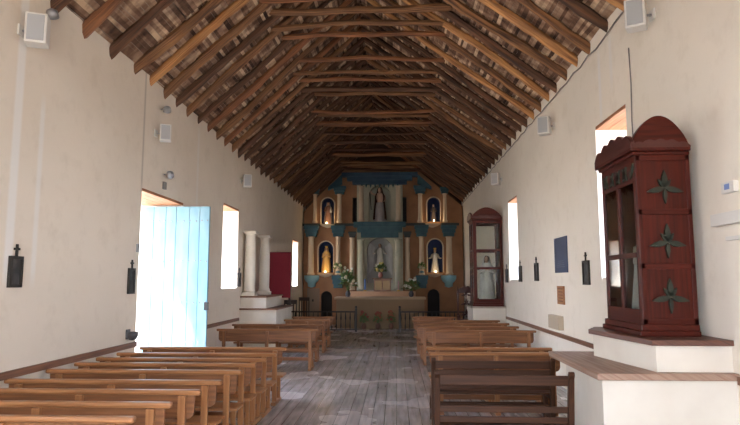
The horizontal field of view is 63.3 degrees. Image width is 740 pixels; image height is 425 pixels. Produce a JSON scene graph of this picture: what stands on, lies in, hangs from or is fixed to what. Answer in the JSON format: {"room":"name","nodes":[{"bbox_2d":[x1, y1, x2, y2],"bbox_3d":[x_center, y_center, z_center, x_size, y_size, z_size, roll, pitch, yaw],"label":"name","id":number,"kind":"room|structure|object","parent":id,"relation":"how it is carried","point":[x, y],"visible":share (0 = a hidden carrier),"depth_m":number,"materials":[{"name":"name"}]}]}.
{"room":"church","nodes":[
{"label":"church","id":0,"kind":"room"},
{"bbox_2d":[0,0,305,387],"bbox_3d":[-4.052,0.651,12.845,0.900,5.420,29.300,0,-7,2],"label":"wall","id":1,"kind":"structure","parent":0,"point":[79,147],"depth_m":8.21,"materials":[{"name":"paint"}]},
{"bbox_2d":[6,244,23,287],"bbox_3d":[-3.853,0.579,6.528,0.033,0.470,0.220,0,-7,2],"label":"station","id":2,"kind":"object","parent":1,"relation":"attached to","point":[15,263],"visible":1,"depth_m":6.52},
{"bbox_2d":[12,259,19,283],"bbox_3d":[-3.862,0.644,6.521,0.016,0.270,0.150,0,-7,2],"label":"picture","id":3,"kind":"object","parent":2,"relation":"attached to","point":[15,262],"depth_m":6.53},
{"bbox_2d":[17,11,50,48],"bbox_3d":[-3.737,-2.019,6.647,0.318,0.340,0.237,2,-7,-17],"label":"wall speaker","id":4,"kind":"object","parent":1,"relation":"attached to","point":[35,32],"visible":1,"depth_m":6.57,"materials":[{"name":"white plastic"}]},
{"bbox_2d":[26,13,44,39],"bbox_3d":[-3.657,-2.029,6.557,0.170,0.290,0.015,2,-7,-17],"label":"grille","id":5,"kind":"object","parent":4,"relation":"attached to","point":[35,22],"depth_m":6.55,"materials":[{"name":"grey"}]},
{"bbox_2d":[45,8,59,19],"bbox_3d":[-3.769,-2.329,7.064,0.196,0.147,0.144,0,-7,2],"label":"floodlight","id":6,"kind":"object","parent":1,"relation":"attached to","point":[53,14],"visible":0.82,"depth_m":7.02,"materials":[{"name":"grey metal"}]},
{"bbox_2d":[0,341,136,380],"bbox_3d":[-3.966,1.436,3.806,0.035,0.080,11.540,0,-7,2],"label":"trim","id":7,"kind":"structure","parent":1,"relation":"attached to","point":[18,372],"depth_m":7.38,"materials":[{"name":"brown wood"}]},
{"bbox_2d":[127,260,135,293],"bbox_3d":[-3.729,1.006,9.386,0.033,0.530,0.220,0,-7,2],"label":"station","id":8,"kind":"object","parent":1,"relation":"attached to","point":[131,278],"visible":1,"depth_m":9.38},
{"bbox_2d":[141,188,182,205],"bbox_3d":[-4.143,-0.269,10.813,0.892,0.048,1.940,0,-7,2],"label":"trim","id":9,"kind":"structure","parent":1,"relation":"attached to","point":[149,198],"depth_m":11.03,"materials":[{"name":"brown wood"}]},
{"bbox_2d":[154,124,171,142],"bbox_3d":[-3.590,-1.371,10.380,0.292,0.289,0.218,2,-7,-17],"label":"wall speaker","id":10,"kind":"object","parent":1,"relation":"attached to","point":[165,129],"visible":1,"depth_m":10.30,"materials":[{"name":"white plastic"}]},
{"bbox_2d":[161,125,169,138],"bbox_3d":[-3.509,-1.381,10.300,0.144,0.246,0.015,2,-7,-17],"label":"grille","id":11,"kind":"object","parent":10,"relation":"attached to","point":[165,129],"depth_m":10.29,"materials":[{"name":"grey"}]},
{"bbox_2d":[139,206,210,351],"bbox_3d":[-3.709,1.529,11.456,1.306,3.300,0.130,0,-7,2],"label":"door","id":12,"kind":"structure","parent":1,"relation":"in","point":[175,269],"depth_m":11.45,"materials":[{"name":"blue paint"}]},
{"bbox_2d":[207,318,238,328],"bbox_3d":[-3.541,2.556,13.618,0.035,0.080,4.290,0,-7,2],"label":"trim","id":13,"kind":"structure","parent":1,"relation":"attached to","point":[234,319],"depth_m":14.23,"materials":[{"name":"brown wood"}]},
{"bbox_2d":[240,174,251,187],"bbox_3d":[-3.333,-0.850,16.097,0.309,0.340,0.234,2,-7,-17],"label":"wall speaker","id":14,"kind":"object","parent":1,"relation":"attached to","point":[247,178],"visible":1,"depth_m":16.01,"materials":[{"name":"white plastic"}]},
{"bbox_2d":[66,0,616,193],"bbox_3d":[-0.035,-3.178,13.008,9.550,4.314,31.100,0,-7,2],"label":"ceiling","id":15,"kind":"structure","parent":0,"point":[128,12],"depth_m":11.83,"materials":[{"name":"beige"}]},
{"bbox_2d":[50,0,71,12],"bbox_3d":[-0.288,-3.954,7.322,7.859,3.501,0.360,0,-7,1],"label":"roof truss","id":16,"kind":"object","parent":15,"relation":"attached to","point":[58,5],"visible":0.24,"depth_m":7.27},
{"bbox_2d":[82,0,623,38],"bbox_3d":[-0.257,-3.877,8.023,7.857,3.520,0.300,0,-7,2],"label":"roof truss","id":17,"kind":"object","parent":15,"relation":"attached to","point":[97,17],"visible":0.47,"depth_m":7.99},
{"bbox_2d":[109,0,607,59],"bbox_3d":[-0.227,-3.791,8.764,7.851,3.496,0.292,0,-7,2],"label":"roof truss","id":18,"kind":"object","parent":15,"relation":"attached to","point":[578,7],"visible":0.68,"depth_m":8.75,"materials":[{"name":"wood"}]},
{"bbox_2d":[134,0,590,74],"bbox_3d":[-0.192,-3.711,9.559,7.861,3.473,0.292,0,-7,3],"label":"roof truss","id":19,"kind":"object","parent":15,"relation":"attached to","point":[178,33],"visible":0.83,"depth_m":9.57,"materials":[{"name":"wood"}]},
{"bbox_2d":[149,0,577,85],"bbox_3d":[-0.160,-3.642,10.181,7.843,3.430,0.305,0,-7,3],"label":"roof truss","id":20,"kind":"object","parent":15,"relation":"attached to","point":[524,25],"visible":0.83,"depth_m":10.13,"materials":[{"name":"wood"}]},
{"bbox_2d":[163,0,566,98],"bbox_3d":[-0.141,-3.556,10.819,7.879,3.520,0.317,0,-7,2],"label":"roof truss","id":21,"kind":"object","parent":15,"relation":"attached to","point":[263,5],"visible":0.88,"depth_m":10.79,"materials":[{"name":"wood"}]},
{"bbox_2d":[176,0,556,106],"bbox_3d":[-0.105,-3.511,11.431,7.867,3.485,0.365,0,-7,1],"label":"roof truss","id":22,"kind":"object","parent":15,"relation":"attached to","point":[444,9],"visible":0.88,"depth_m":11.35,"materials":[{"name":"wood"}]},
{"bbox_2d":[186,0,548,116],"bbox_3d":[-0.092,-3.422,11.994,7.871,3.529,0.270,0,-7,2],"label":"roof truss","id":23,"kind":"object","parent":15,"relation":"attached to","point":[284,25],"visible":0.84,"depth_m":11.94,"materials":[{"name":"wood"}]},
{"bbox_2d":[198,0,540,123],"bbox_3d":[-0.051,-3.360,12.661,7.851,3.481,0.321,0,-7,2],"label":"roof truss","id":24,"kind":"object","parent":15,"relation":"attached to","point":[429,30],"visible":0.82,"depth_m":12.61,"materials":[{"name":"wood"}]},
{"bbox_2d":[207,0,533,131],"bbox_3d":[-0.024,-3.281,13.385,7.863,3.489,0.286,0,-7,2],"label":"roof truss","id":25,"kind":"object","parent":15,"relation":"attached to","point":[257,84],"visible":0.77,"depth_m":13.34,"materials":[{"name":"wood"}]},
{"bbox_2d":[216,4,526,139],"bbox_3d":[-0.003,-3.203,13.965,7.846,3.456,0.326,0,-7,2],"label":"roof truss","id":26,"kind":"object","parent":15,"relation":"attached to","point":[301,58],"visible":0.8,"depth_m":13.96,"materials":[{"name":"wood"}]},
{"bbox_2d":[224,16,521,145],"bbox_3d":[0.022,-3.127,14.595,7.866,3.520,0.288,0,-7,2],"label":"roof truss","id":27,"kind":"object","parent":15,"relation":"attached to","point":[434,69],"visible":0.8,"depth_m":14.56,"materials":[{"name":"wood"}]},
{"bbox_2d":[232,27,515,152],"bbox_3d":[0.053,-3.054,15.252,7.863,3.523,0.312,0,-7,2],"label":"roof truss","id":28,"kind":"object","parent":15,"relation":"attached to","point":[430,78],"visible":0.83,"depth_m":15.23,"materials":[{"name":"wood"}]},
{"bbox_2d":[238,37,510,157],"bbox_3d":[0.096,-2.991,15.889,7.874,3.513,0.299,0,-7,2],"label":"roof truss","id":29,"kind":"object","parent":15,"relation":"attached to","point":[313,87],"visible":0.84,"depth_m":15.85,"materials":[{"name":"wood"}]},
{"bbox_2d":[244,46,505,160],"bbox_3d":[0.115,-2.923,16.559,7.844,3.465,0.351,0,-7,1],"label":"roof truss","id":30,"kind":"object","parent":15,"relation":"attached to","point":[430,95],"visible":0.77,"depth_m":16.48,"materials":[{"name":"wood"}]},
{"bbox_2d":[250,60,501,165],"bbox_3d":[0.146,-2.827,17.272,7.848,3.439,0.317,0,-7,2],"label":"roof truss","id":31,"kind":"object","parent":15,"relation":"attached to","point":[484,142],"visible":0.72,"depth_m":17.22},
{"bbox_2d":[255,64,497,168],"bbox_3d":[0.170,-2.769,17.830,7.839,3.437,0.273,0,-7,2],"label":"roof truss","id":32,"kind":"object","parent":15,"relation":"attached to","point":[427,109],"visible":0.66,"depth_m":17.80,"materials":[{"name":"wood"}]},
{"bbox_2d":[260,75,494,174],"bbox_3d":[0.195,-2.684,18.469,7.851,3.480,0.259,0,-7,2],"label":"roof truss","id":33,"kind":"object","parent":15,"relation":"attached to","point":[337,101],"visible":0.69,"depth_m":18.43,"materials":[{"name":"wood"}]},
{"bbox_2d":[265,81,490,176],"bbox_3d":[0.225,-2.620,19.137,7.847,3.464,0.296,0,-7,2],"label":"roof truss","id":34,"kind":"object","parent":15,"relation":"attached to","point":[325,121],"visible":0.78,"depth_m":19.11,"materials":[{"name":"wood"}]},
{"bbox_2d":[269,85,487,179],"bbox_3d":[0.261,-2.555,19.844,7.852,3.472,0.387,0,-7,2],"label":"roof truss","id":35,"kind":"object","parent":15,"relation":"attached to","point":[316,137],"visible":0.71,"depth_m":19.80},
{"bbox_2d":[274,95,484,182],"bbox_3d":[0.296,-2.491,20.457,7.856,3.466,0.307,0,-7,2],"label":"roof truss","id":36,"kind":"object","parent":15,"relation":"attached to","point":[421,130],"visible":0.68,"depth_m":20.45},
{"bbox_2d":[277,96,481,186],"bbox_3d":[0.317,-2.388,21.150,7.860,3.506,0.213,0,-7,2],"label":"roof truss","id":37,"kind":"object","parent":15,"relation":"attached to","point":[338,129],"visible":0.62,"depth_m":21.17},
{"bbox_2d":[281,103,478,189],"bbox_3d":[0.344,-2.337,21.767,7.843,3.470,0.350,0,-7,2],"label":"roof truss","id":38,"kind":"object","parent":15,"relation":"attached to","point":[291,178],"visible":0.75,"depth_m":21.71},
{"bbox_2d":[284,107,476,191],"bbox_3d":[0.377,-2.265,22.390,7.848,3.466,0.280,0,-7,2],"label":"roof truss","id":39,"kind":"object","parent":15,"relation":"attached to","point":[341,137],"visible":0.59,"depth_m":22.33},
{"bbox_2d":[287,117,474,194],"bbox_3d":[0.391,-2.165,23.041,7.854,3.506,0.294,0,-7,2],"label":"roof truss","id":40,"kind":"object","parent":15,"relation":"attached to","point":[338,147],"visible":0.68,"depth_m":22.99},
{"bbox_2d":[290,118,472,197],"bbox_3d":[0.436,-2.107,23.722,7.846,3.446,0.342,0,-7,2],"label":"roof truss","id":41,"kind":"object","parent":15,"relation":"attached to","point":[337,153],"visible":0.66,"depth_m":23.67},
{"bbox_2d":[293,126,470,201],"bbox_3d":[0.447,-2.012,24.340,7.864,3.530,0.298,0,-7,2],"label":"roof truss","id":42,"kind":"object","parent":15,"relation":"attached to","point":[368,128],"visible":0.49,"depth_m":24.37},
{"bbox_2d":[298,130,466,203],"bbox_3d":[0.507,-1.868,25.658,7.843,3.451,0.297,0,-7,2],"label":"roof truss","id":43,"kind":"object","parent":15,"relation":"attached to","point":[342,161],"visible":0.65,"depth_m":25.59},
{"bbox_2d":[296,126,468,201],"bbox_3d":[0.481,-1.935,25.030,7.863,3.512,0.216,0,-7,2],"label":"roof truss","id":44,"kind":"object","parent":15,"relation":"attached to","point":[421,160],"visible":0.53,"depth_m":24.98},
{"bbox_2d":[301,135,464,205],"bbox_3d":[0.539,-1.793,26.312,7.855,3.488,0.336,0,-7,2],"label":"roof truss","id":45,"kind":"object","parent":15,"relation":"attached to","point":[420,166],"visible":0.54,"depth_m":26.28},
{"bbox_2d":[303,137,462,206],"bbox_3d":[0.574,-1.745,26.976,7.843,3.466,0.334,0,-7,1],"label":"roof truss","id":46,"kind":"object","parent":15,"relation":"attached to","point":[310,199],"visible":0.54,"depth_m":26.91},
{"bbox_2d":[306,144,460,208],"bbox_3d":[0.611,0.780,27.639,8.950,8.520,0.500,0,-7,2],"label":"wall","id":47,"kind":"structure","parent":0,"point":[370,158],"depth_m":27.75,"materials":[{"name":"paint"}]},
{"bbox_2d":[208,325,566,424],"bbox_3d":[-0.035,3.387,12.258,8.950,0.150,30.500,0,-7,2],"label":"floor","id":48,"kind":"structure","parent":0,"point":[368,376],"depth_m":10.98,"materials":[{"name":"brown wood"}]},
{"bbox_2d":[0,414,135,424],"bbox_3d":[-2.831,2.013,4.718,2.080,0.870,0.500,0,-7,2],"label":"pew","id":49,"kind":"object","parent":48,"relation":"on","point":[4,419],"visible":1,"depth_m":4.59,"materials":[{"name":"brown wood"}]},
{"bbox_2d":[0,400,172,424],"bbox_3d":[-2.852,2.076,5.266,2.330,0.870,0.500,0,-7,2],"label":"pew","id":50,"kind":"object","parent":48,"relation":"on","point":[146,412],"visible":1,"depth_m":5.14,"materials":[{"name":"brown wood"}]},
{"bbox_2d":[0,388,201,424],"bbox_3d":[-2.767,2.142,5.849,2.330,0.870,0.500,0,-7,2],"label":"pew","id":51,"kind":"object","parent":48,"relation":"on","point":[183,408],"visible":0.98,"depth_m":5.73,"materials":[{"name":"brown wood"}]},
{"bbox_2d":[4,378,224,424],"bbox_3d":[-2.703,2.206,6.404,2.330,0.870,0.500,0,-7,2],"label":"pew","id":52,"kind":"object","parent":48,"relation":"on","point":[207,398],"visible":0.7,"depth_m":6.29,"materials":[{"name":"brown wood"}]},
{"bbox_2d":[46,369,243,424],"bbox_3d":[-2.643,2.286,7.107,2.330,0.870,0.500,0,-7,2],"label":"pew","id":53,"kind":"object","parent":48,"relation":"on","point":[229,377],"visible":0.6,"depth_m":6.99,"materials":[{"name":"brown wood"}]},
{"bbox_2d":[74,362,256,424],"bbox_3d":[-2.597,2.353,7.692,2.330,0.870,0.500,0,-7,2],"label":"pew","id":54,"kind":"object","parent":48,"relation":"on","point":[243,414],"visible":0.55,"depth_m":7.57,"materials":[{"name":"brown wood"}]},
{"bbox_2d":[96,357,266,424],"bbox_3d":[-2.546,2.409,8.187,2.330,0.870,0.500,0,-7,2],"label":"pew","id":55,"kind":"object","parent":48,"relation":"on","point":[256,372],"visible":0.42,"depth_m":8.06,"materials":[{"name":"brown wood"}]},
{"bbox_2d":[116,352,276,416],"bbox_3d":[-2.502,2.473,8.742,2.330,0.870,0.500,0,-7,2],"label":"pew","id":56,"kind":"object","parent":48,"relation":"on","point":[265,408],"visible":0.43,"depth_m":8.62,"materials":[{"name":"brown wood"}]},
{"bbox_2d":[139,346,285,405],"bbox_3d":[-2.468,2.561,9.516,2.330,0.870,0.500,0,-7,2],"label":"pew","id":57,"kind":"object","parent":48,"relation":"on","point":[275,389],"visible":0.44,"depth_m":9.39,"materials":[{"name":"brown wood"}]},
{"bbox_2d":[239,294,292,346],"bbox_3d":[-2.899,3.100,17.019,1.018,1.500,2.440,0,-7,2],"label":"plinth","id":58,"kind":"object","parent":48,"relation":"on","point":[259,309],"visible":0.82,"depth_m":15.96,"materials":[{"name":"white paint"}]},
{"bbox_2d":[241,231,258,295],"bbox_3d":[-3.259,1.385,16.323,0.360,1.750,0.360,0,-7,2],"label":"pillar","id":59,"kind":"structure","parent":58,"relation":"on","point":[250,248],"depth_m":16.21,"materials":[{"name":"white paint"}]},
{"bbox_2d":[257,235,271,294],"bbox_3d":[-3.133,1.559,17.840,0.360,1.750,0.360,0,-7,2],"label":"pillar","id":60,"kind":"structure","parent":58,"relation":"on","point":[264,269],"depth_m":17.73,"materials":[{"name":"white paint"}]},
{"bbox_2d":[217,329,317,370],"bbox_3d":[-2.218,2.968,13.085,2.220,0.870,0.500,0,-7,2],"label":"pew","id":61,"kind":"object","parent":48,"relation":"on","point":[255,335],"visible":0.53,"depth_m":12.96,"materials":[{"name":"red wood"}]},
{"bbox_2d":[232,324,323,361],"bbox_3d":[-2.216,3.133,14.527,2.220,0.870,0.500,0,-7,2],"label":"pew","id":62,"kind":"object","parent":48,"relation":"on","point":[316,342],"visible":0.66,"depth_m":14.40,"materials":[{"name":"brown wood"}]},
{"bbox_2d":[269,252,290,304],"bbox_3d":[-2.891,2.637,18.688,0.840,2.800,0.090,0,-7,2],"label":"board","id":63,"kind":"object","parent":48,"relation":"on","point":[280,262],"visible":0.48,"depth_m":18.72,"materials":[{"name":"red fabric"}]},
{"bbox_2d":[299,297,309,315],"bbox_3d":[-2.666,4.003,23.827,0.460,1.250,0.420,-1,-7,8],"label":"wooden chair","id":64,"kind":"object","parent":48,"relation":"on","point":[301,299],"visible":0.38,"depth_m":24.04,"materials":[{"name":"brown wood"}]},
{"bbox_2d":[284,319,329,352],"bbox_3d":[-1.696,3.329,16.245,1.250,0.870,0.500,0,-7,2],"label":"pew","id":65,"kind":"object","parent":48,"relation":"on","point":[288,321],"visible":0.53,"depth_m":16.12,"materials":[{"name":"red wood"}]},
{"bbox_2d":[292,316,334,346],"bbox_3d":[-1.656,3.488,17.636,1.250,0.870,0.500,0,-7,2],"label":"pew","id":66,"kind":"object","parent":48,"relation":"on","point":[328,331],"visible":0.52,"depth_m":17.50,"materials":[{"name":"brown wood"}]},
{"bbox_2d":[292,306,356,331],"bbox_3d":[-1.790,4.009,22.640,2.628,0.970,0.093,0,-7,2],"label":"railing","id":67,"kind":"object","parent":48,"relation":"on","point":[355,311],"visible":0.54,"depth_m":22.59,"materials":[{"name":"wood"}]},
{"bbox_2d":[334,296,425,328],"bbox_3d":[0.425,4.101,24.684,3.700,1.250,1.130,0,-7,2],"label":"altar table","id":68,"kind":"object","parent":48,"relation":"on","point":[369,305],"visible":0.8,"depth_m":24.21,"materials":[{"name":"wood"}]},
{"bbox_2d":[337,266,358,296],"bbox_3d":[-0.903,2.849,24.753,0.916,1.255,0.614,0,-7,2],"label":"flower arrangement","id":69,"kind":"object","parent":68,"relation":"on","point":[349,278],"visible":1,"depth_m":24.67,"materials":[{"name":"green plant"}]},
{"bbox_2d":[401,277,420,296],"bbox_3d":[1.674,3.049,24.597,0.863,0.821,0.554,0,-7,2],"label":"flower arrangement","id":70,"kind":"object","parent":68,"relation":"on","point":[411,294],"visible":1,"depth_m":24.52,"materials":[{"name":"green plant"}]},
{"bbox_2d":[350,290,415,296],"bbox_3d":[0.521,4.097,25.748,2.840,1.500,0.970,0,-7,2],"label":"shelf","id":71,"kind":"object","parent":48,"relation":"on","point":[371,293],"visible":0.25,"depth_m":25.33,"materials":[{"name":"brown paint"}]},
{"bbox_2d":[372,278,391,290],"bbox_3d":[0.529,3.078,25.597,0.840,0.550,0.400,0,-7,2],"label":"tabernacle","id":72,"kind":"object","parent":71,"relation":"on","point":[380,284],"visible":0.98,"depth_m":25.40,"materials":[{"name":"brown wood"}]},
{"bbox_2d":[374,262,386,277],"bbox_3d":[0.448,2.465,25.674,0.621,0.686,0.464,0,-7,2],"label":"flower arrangement","id":73,"kind":"object","parent":72,"relation":"on","point":[380,266],"visible":1,"depth_m":25.59,"materials":[{"name":"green plant"}]},
{"bbox_2d":[302,166,464,324],"bbox_3d":[0.525,1.406,26.645,7.182,7.050,0.900,0,-7,2],"label":"altar retable","id":74,"kind":"object","parent":48,"relation":"on","point":[408,237],"visible":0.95,"depth_m":26.58,"materials":[{"name":"paint"}]},
{"bbox_2d":[307,288,319,315],"bbox_3d":[-2.499,4.125,26.390,0.540,1.590,0.080,0,-7,2],"label":"painted panel","id":75,"kind":"object","parent":74,"relation":"attached to","point":[313,293],"visible":0.6,"depth_m":26.39,"materials":[{"name":"brown"}]},
{"bbox_2d":[321,246,330,271],"bbox_3d":[-1.949,2.088,26.806,0.418,1.178,0.358,3,-7,-25],"label":"statue","id":76,"kind":"object","parent":74,"relation":"in","point":[326,265],"visible":1,"depth_m":26.72,"materials":[{"name":"gold metal"}]},
{"bbox_2d":[324,202,332,223],"bbox_3d":[-1.883,0.035,27.039,0.397,1.012,0.308,0,-7,2],"label":"statue","id":77,"kind":"object","parent":74,"relation":"in","point":[328,209],"visible":0.97,"depth_m":26.95,"materials":[{"name":"beige"}]},
{"bbox_2d":[368,243,374,274],"bbox_3d":[0.060,2.049,26.742,0.324,1.552,0.040,0,-7,2],"label":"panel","id":78,"kind":"object","parent":74,"relation":"hanging from","point":[371,249],"depth_m":26.73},
{"bbox_2d":[370,187,386,220],"bbox_3d":[0.330,-0.533,27.040,0.842,1.919,0.445,-1,-7,11],"label":"statue","id":79,"kind":"object","parent":74,"relation":"in","point":[379,214],"visible":0.9,"depth_m":26.88,"materials":[{"name":"beige"}]},
{"bbox_2d":[373,244,386,268],"bbox_3d":[0.442,1.948,26.705,0.658,1.124,0.330,0,-7,2],"label":"statue","id":80,"kind":"object","parent":74,"relation":"in","point":[379,251],"visible":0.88,"depth_m":26.66,"materials":[{"name":"ceramic"}]},
{"bbox_2d":[385,243,391,274],"bbox_3d":[0.826,2.045,26.710,0.324,1.552,0.040,0,-7,2],"label":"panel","id":81,"kind":"object","parent":74,"relation":"hanging from","point":[388,249],"depth_m":26.69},
{"bbox_2d":[428,248,441,271],"bbox_3d":[2.878,2.110,26.581,0.606,1.084,0.304,0,-7,2],"label":"statue","id":82,"kind":"object","parent":74,"relation":"in","point":[434,256],"visible":0.99,"depth_m":26.52,"materials":[{"name":"beige"}]},
{"bbox_2d":[398,306,467,331],"bbox_3d":[2.491,3.988,22.456,2.858,0.970,0.093,0,-7,2],"label":"railing","id":83,"kind":"object","parent":48,"relation":"on","point":[399,307],"visible":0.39,"depth_m":22.46,"materials":[{"name":"wood"}]},
{"bbox_2d":[412,316,454,338],"bbox_3d":[1.865,3.482,17.585,1.250,0.870,0.500,0,-7,2],"label":"pew","id":84,"kind":"object","parent":48,"relation":"on","point":[414,317],"visible":0.27,"depth_m":17.48,"materials":[{"name":"brown wood"}]},
{"bbox_2d":[412,320,499,353],"bbox_3d":[2.281,3.298,15.976,2.320,0.870,0.500,0,-7,2],"label":"pew","id":85,"kind":"object","parent":48,"relation":"on","point":[417,336],"visible":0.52,"depth_m":15.85,"materials":[{"name":"brown wood"}]},
{"bbox_2d":[415,323,509,358],"bbox_3d":[2.274,3.174,14.882,2.320,0.870,0.500,0,-7,2],"label":"pew","id":86,"kind":"object","parent":48,"relation":"on","point":[420,340],"visible":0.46,"depth_m":14.77,"materials":[{"name":"brown wood"}]},
{"bbox_2d":[457,286,469,319],"bbox_3d":[3.216,3.303,19.821,0.640,1.733,0.542,0,-7,2],"label":"carved chair","id":87,"kind":"object","parent":48,"relation":"on","point":[465,289],"visible":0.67,"depth_m":20.09,"materials":[{"name":"brown wood"}]},
{"bbox_2d":[417,326,518,364],"bbox_3d":[2.248,3.054,13.839,2.320,0.870,0.500,0,-7,2],"label":"pew","id":88,"kind":"object","parent":48,"relation":"on","point":[423,334],"visible":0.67,"depth_m":13.72,"materials":[{"name":"brown wood"}]},
{"bbox_2d":[426,330,535,351],"bbox_3d":[2.341,2.929,12.741,2.320,0.870,0.500,0,-7,2],"label":"pew","id":89,"kind":"object","parent":48,"relation":"on","point":[434,336],"visible":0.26,"depth_m":12.63,"materials":[{"name":"red wood"}]},
{"bbox_2d":[466,305,506,343],"bbox_3d":[3.268,3.244,16.957,0.948,1.200,1.320,0,-7,2],"label":"plinth","id":90,"kind":"object","parent":48,"relation":"on","point":[474,312],"visible":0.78,"depth_m":16.39,"materials":[{"name":"white paint"}]},
{"bbox_2d":[467,207,503,305],"bbox_3d":[3.282,1.273,17.166,0.868,2.755,0.970,0,-7,2],"label":"display cabinet","id":91,"kind":"object","parent":90,"relation":"on","point":[485,225],"visible":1,"depth_m":16.76,"materials":[{"name":"red wood"}]},
{"bbox_2d":[426,347,551,401],"bbox_3d":[1.863,2.553,9.450,1.950,0.870,0.500,0,-7,2],"label":"pew","id":92,"kind":"object","parent":48,"relation":"on","point":[432,349],"visible":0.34,"depth_m":9.35,"materials":[{"name":"brown wood"}]},
{"bbox_2d":[429,357,555,424],"bbox_3d":[1.629,2.386,8.090,1.620,0.894,0.539,0,-7,2],"label":"slatted bench","id":93,"kind":"object","parent":48,"relation":"on","point":[547,392],"visible":0.67,"depth_m":7.93,"materials":[{"name":"brown wood"}]},
{"bbox_2d":[428,352,559,415],"bbox_3d":[1.835,2.480,8.805,1.950,0.870,0.500,0,-7,2],"label":"pew","id":94,"kind":"object","parent":48,"relation":"on","point":[440,356],"visible":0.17,"depth_m":8.68,"materials":[{"name":"brown wood"}]},
{"bbox_2d":[433,370,574,424],"bbox_3d":[1.368,2.125,6.246,1.400,0.994,0.539,0,-7,4],"label":"slatted bench","id":95,"kind":"object","parent":48,"relation":"on","point":[439,379],"visible":1,"depth_m":6.08,"materials":[{"name":"brown wood"}]},
{"bbox_2d":[549,351,739,424],"bbox_3d":[2.655,2.054,6.048,1.229,1.090,1.700,0,-7,2],"label":"pedestal base","id":96,"kind":"object","parent":48,"relation":"on","point":[607,392],"visible":0.7,"depth_m":5.30,"materials":[{"name":"white paint"}]},
{"bbox_2d":[588,327,733,372],"bbox_3d":[2.826,1.370,6.118,0.888,0.285,1.580,0,-7,2],"label":"plinth","id":97,"kind":"object","parent":96,"relation":"on","point":[704,353],"visible":0.79,"depth_m":5.38,"materials":[{"name":"white paint"}]},
{"bbox_2d":[594,116,701,336],"bbox_3d":[2.873,0.167,6.334,0.578,2.155,1.080,0,-7,2],"label":"display cabinet","id":98,"kind":"object","parent":97,"relation":"on","point":[651,283],"visible":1,"depth_m":5.89,"materials":[{"name":"red wood"}]},
{"bbox_2d":[461,0,739,419],"bbox_3d":[3.991,0.488,12.515,0.900,5.670,29.300,0,-7,2],"label":"wall","id":99,"kind":"structure","parent":0,"point":[685,66],"depth_m":8.57,"materials":[{"name":"paint"}]},
{"bbox_2d":[491,172,501,185],"bbox_3d":[3.587,-0.947,16.921,0.305,0.340,0.256,-4,-8,31],"label":"wall speaker","id":100,"kind":"object","parent":99,"relation":"attached to","point":[495,177],"visible":1,"depth_m":16.84,"materials":[{"name":"white plastic"}]},
{"bbox_2d":[462,10,623,203],"bbox_3d":[3.684,-1.571,16.692,0.022,0.107,20.300,0,-7,2],"label":"cable","id":101,"kind":"object","parent":99,"relation":"attached to","point":[623,10],"visible":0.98,"depth_m":10.49,"materials":[{"name":"grey plastic"}]},
{"bbox_2d":[537,115,554,135],"bbox_3d":[3.346,-1.641,11.369,0.305,0.340,0.256,-4,-8,31],"label":"wall speaker","id":102,"kind":"object","parent":99,"relation":"attached to","point":[544,125],"visible":1,"depth_m":11.29,"materials":[{"name":"white plastic"}]},
{"bbox_2d":[538,117,546,132],"bbox_3d":[3.247,-1.650,11.288,0.170,0.290,0.015,-4,-8,31],"label":"grille","id":103,"kind":"object","parent":102,"relation":"attached to","point":[542,121],"depth_m":11.28,"materials":[{"name":"grey"}]},
{"bbox_2d":[506,316,593,348],"bbox_3d":[3.492,2.314,11.583,0.035,0.070,9.380,0,-7,2],"label":"trim","id":104,"kind":"structure","parent":99,"relation":"attached to","point":[569,338],"depth_m":11.18,"materials":[{"name":"brown wood"}]},
{"bbox_2d":[548,314,563,329],"bbox_3d":[3.440,2.033,11.154,0.100,0.250,0.820,0,-7,2],"label":"wall box","id":105,"kind":"object","parent":99,"relation":"attached to","point":[556,322],"visible":1,"depth_m":10.93,"materials":[{"name":"beige"}]},
{"bbox_2d":[554,236,567,272],"bbox_3d":[3.461,0.769,10.884,0.022,0.640,0.820,0,-7,2],"label":"wall panel","id":106,"kind":"object","parent":99,"relation":"attached to","point":[560,244],"visible":1,"depth_m":10.81,"materials":[{"name":"blue"}]},
{"bbox_2d":[557,286,564,304],"bbox_3d":[3.462,1.499,10.882,0.028,0.330,0.440,0,-7,2],"label":"wooden plaque","id":107,"kind":"object","parent":99,"relation":"attached to","point":[560,289],"visible":1,"depth_m":10.80,"materials":[{"name":"brown wood"}]},
{"bbox_2d":[582,252,590,284],"bbox_3d":[3.392,0.880,9.424,0.033,0.510,0.300,0,-7,2],"label":"station","id":108,"kind":"object","parent":99,"relation":"attached to","point":[586,280],"visible":1,"depth_m":9.40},
{"bbox_2d":[595,105,626,279],"bbox_3d":[3.807,-0.222,8.272,0.894,2.278,1.196,0,-7,2],"label":"window","id":109,"kind":"structure","parent":99,"relation":"in","point":[617,120],"depth_m":8.57,"materials":[{"name":"brown wood"}]},
{"bbox_2d":[624,0,655,33],"bbox_3d":[3.144,-2.294,6.969,0.322,0.340,0.265,-4,-8,31],"label":"wall speaker","id":110,"kind":"object","parent":99,"relation":"attached to","point":[635,11],"visible":1,"depth_m":6.90,"materials":[{"name":"white plastic"}]},
{"bbox_2d":[626,0,642,25],"bbox_3d":[3.036,-2.303,6.889,0.170,0.290,0.015,-4,-8,31],"label":"grille","id":111,"kind":"object","parent":110,"relation":"attached to","point":[634,8],"depth_m":6.88,"materials":[{"name":"grey"}]},
{"bbox_2d":[710,209,739,226],"bbox_3d":[3.196,0.050,5.326,0.070,0.110,0.540,0,-7,2],"label":"duct","id":112,"kind":"object","parent":99,"relation":"attached to","point":[730,217],"visible":1,"depth_m":5.34,"materials":[{"name":"white plastic"}]},
{"bbox_2d":[721,180,738,193],"bbox_3d":[3.204,-0.225,5.347,0.053,0.100,0.200,0,-7,2],"label":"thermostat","id":113,"kind":"object","parent":99,"relation":"attached to","point":[731,186],"visible":1,"depth_m":5.30,"materials":[{"name":"white plastic"}]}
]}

